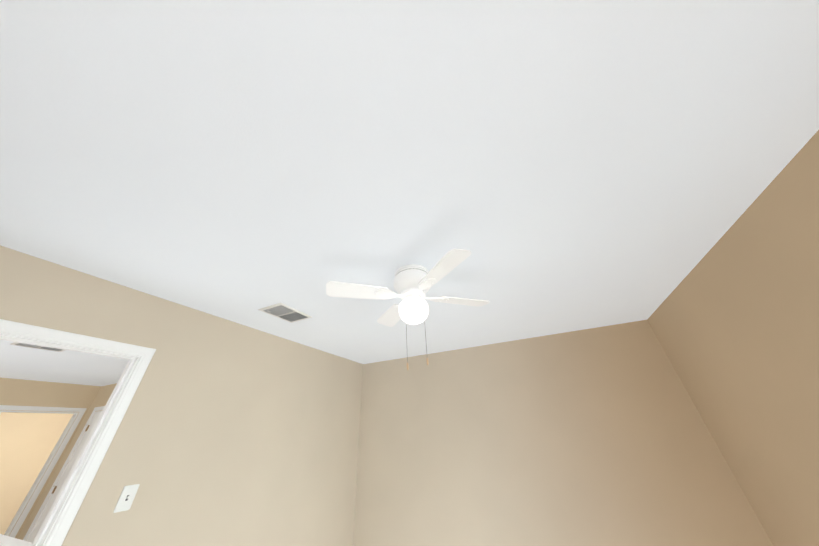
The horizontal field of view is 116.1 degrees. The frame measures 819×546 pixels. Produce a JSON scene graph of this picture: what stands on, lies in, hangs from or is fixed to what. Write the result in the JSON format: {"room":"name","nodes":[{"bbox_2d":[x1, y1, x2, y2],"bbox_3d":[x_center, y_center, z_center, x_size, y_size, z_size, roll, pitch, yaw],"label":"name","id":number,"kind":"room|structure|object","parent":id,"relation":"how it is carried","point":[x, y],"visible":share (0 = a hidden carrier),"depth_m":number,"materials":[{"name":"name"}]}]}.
{"room":"bedroom","nodes":[
{"label":"bedroom","id":0,"kind":"room"},
{"bbox_2d":[0,412,72,534],"bbox_3d":[-8.572,3.527,4.415,0.100,2.440,5.900,-16,-34,20],"label":"wall","id":1,"kind":"structure","parent":0,"point":[28,442],"depth_m":5.33,"materials":[{"name":"paint"}]},
{"bbox_2d":[0,378,101,538],"bbox_3d":[-6.186,2.191,2.439,0.120,2.440,3.650,-16,-34,20],"label":"wall","id":2,"kind":"structure","parent":0,"point":[17,392],"depth_m":3.93,"materials":[{"name":"paint"}]},
{"bbox_2d":[0,405,86,537],"bbox_3d":[-5.593,2.959,3.390,0.137,2.097,0.888,-16,-34,20],"label":"door frame","id":3,"kind":"structure","parent":2,"relation":"attached to","point":[37,409],"depth_m":3.80,"materials":[{"name":"white wood"}]},
{"bbox_2d":[18,383,116,539],"bbox_3d":[-4.409,2.790,3.528,2.265,2.440,0.120,-16,-34,20],"label":"wall","id":4,"kind":"structure","parent":0,"point":[102,397],"depth_m":3.97,"materials":[{"name":"paint"}]},
{"bbox_2d":[23,406,104,540],"bbox_3d":[-4.386,2.926,3.423,1.594,2.097,0.137,-16,-34,20],"label":"trim","id":5,"kind":"structure","parent":4,"relation":"attached to","point":[47,498],"depth_m":3.73,"materials":[{"name":"white wood"}]},
{"bbox_2d":[27,412,101,542],"bbox_3d":[-4.404,2.933,3.370,1.507,2.007,0.068,-16,-34,20],"label":"door","id":6,"kind":"structure","parent":4,"relation":"in","point":[51,501],"depth_m":3.66,"materials":[{"name":"white wood"}]},
{"bbox_2d":[0,245,362,545],"bbox_3d":[-1.737,1.282,1.297,0.113,2.440,4.860,-16,-34,20],"label":"wall","id":7,"kind":"structure","parent":0,"point":[230,433],"depth_m":1.89,"materials":[{"name":"beige paint"}]},
{"bbox_2d":[0,319,155,545],"bbox_3d":[-1.935,1.209,0.840,0.149,2.097,0.924,-16,-34,20],"label":"door frame","id":8,"kind":"structure","parent":7,"relation":"attached to","point":[65,519],"depth_m":1.39,"materials":[{"name":"white wood"}]},
{"bbox_2d":[113,484,139,512],"bbox_3d":[-1.604,1.280,1.454,0.018,0.115,0.070,-16,-34,20],"label":"switch plate","id":9,"kind":"object","parent":7,"relation":"attached to","point":[126,498],"visible":1,"depth_m":1.45,"materials":[{"name":"white plastic"}]},
{"bbox_2d":[0,0,818,385],"bbox_3d":[-3.505,0.954,3.047,11.511,0.100,6.050,-16,-34,20],"label":"ceiling","id":10,"kind":"structure","parent":0,"point":[558,166],"depth_m":0.94,"materials":[{"name":"white paint"}]},
{"bbox_2d":[10,342,65,351],"bbox_3d":[-3.741,0.750,2.598,0.260,0.010,0.345,-16,-34,20],"label":"ceiling vent","id":11,"kind":"object","parent":10,"relation":"in","point":[36,347],"visible":0.58,"depth_m":2.60,"materials":[{"name":"white plastic"}]},
{"bbox_2d":[258,302,311,322],"bbox_3d":[-1.030,0.343,2.138,0.260,0.010,0.345,-16,-34,20],"label":"ceiling vent","id":12,"kind":"object","parent":10,"relation":"in","point":[282,311],"visible":1,"depth_m":2.12,"materials":[{"name":"white plastic"}]},
{"bbox_2d":[326,249,488,369],"bbox_3d":[0.033,0.261,1.517,0.860,0.606,0.757,-16,-34,20],"label":"fan","id":13,"kind":"object","parent":10,"relation":"hanging from","point":[413,284],"visible":1,"depth_m":1.50,"materials":[{"name":"white plastic"}]},
{"bbox_2d":[353,320,773,545],"bbox_3d":[0.954,1.985,2.617,3.696,2.440,0.150,-16,-34,20],"label":"wall","id":14,"kind":"structure","parent":0,"point":[600,436],"depth_m":2.52,"materials":[{"name":"beige paint"}]},
{"bbox_2d":[647,130,818,545],"bbox_3d":[1.486,0.368,0.057,0.131,2.440,4.860,-16,-34,20],"label":"wall","id":15,"kind":"structure","parent":0,"point":[733,319],"depth_m":1.44,"materials":[{"name":"beige paint"}]},
{"bbox_3d":[-3.357,2.402,1.635,3.615,1.020,0.120,-16,-34,20],"label":"wall","id":16,"kind":"structure","parent":0,"visible":0},
{"bbox_2d":[0,534,32,545],"bbox_3d":[-3.376,1.986,1.894,3.615,0.096,0.180,-16,-34,20],"label":"trim","id":17,"kind":"structure","parent":16,"relation":"on","point":[5,540],"depth_m":1.66,"materials":[{"name":"white wood"}]}
]}

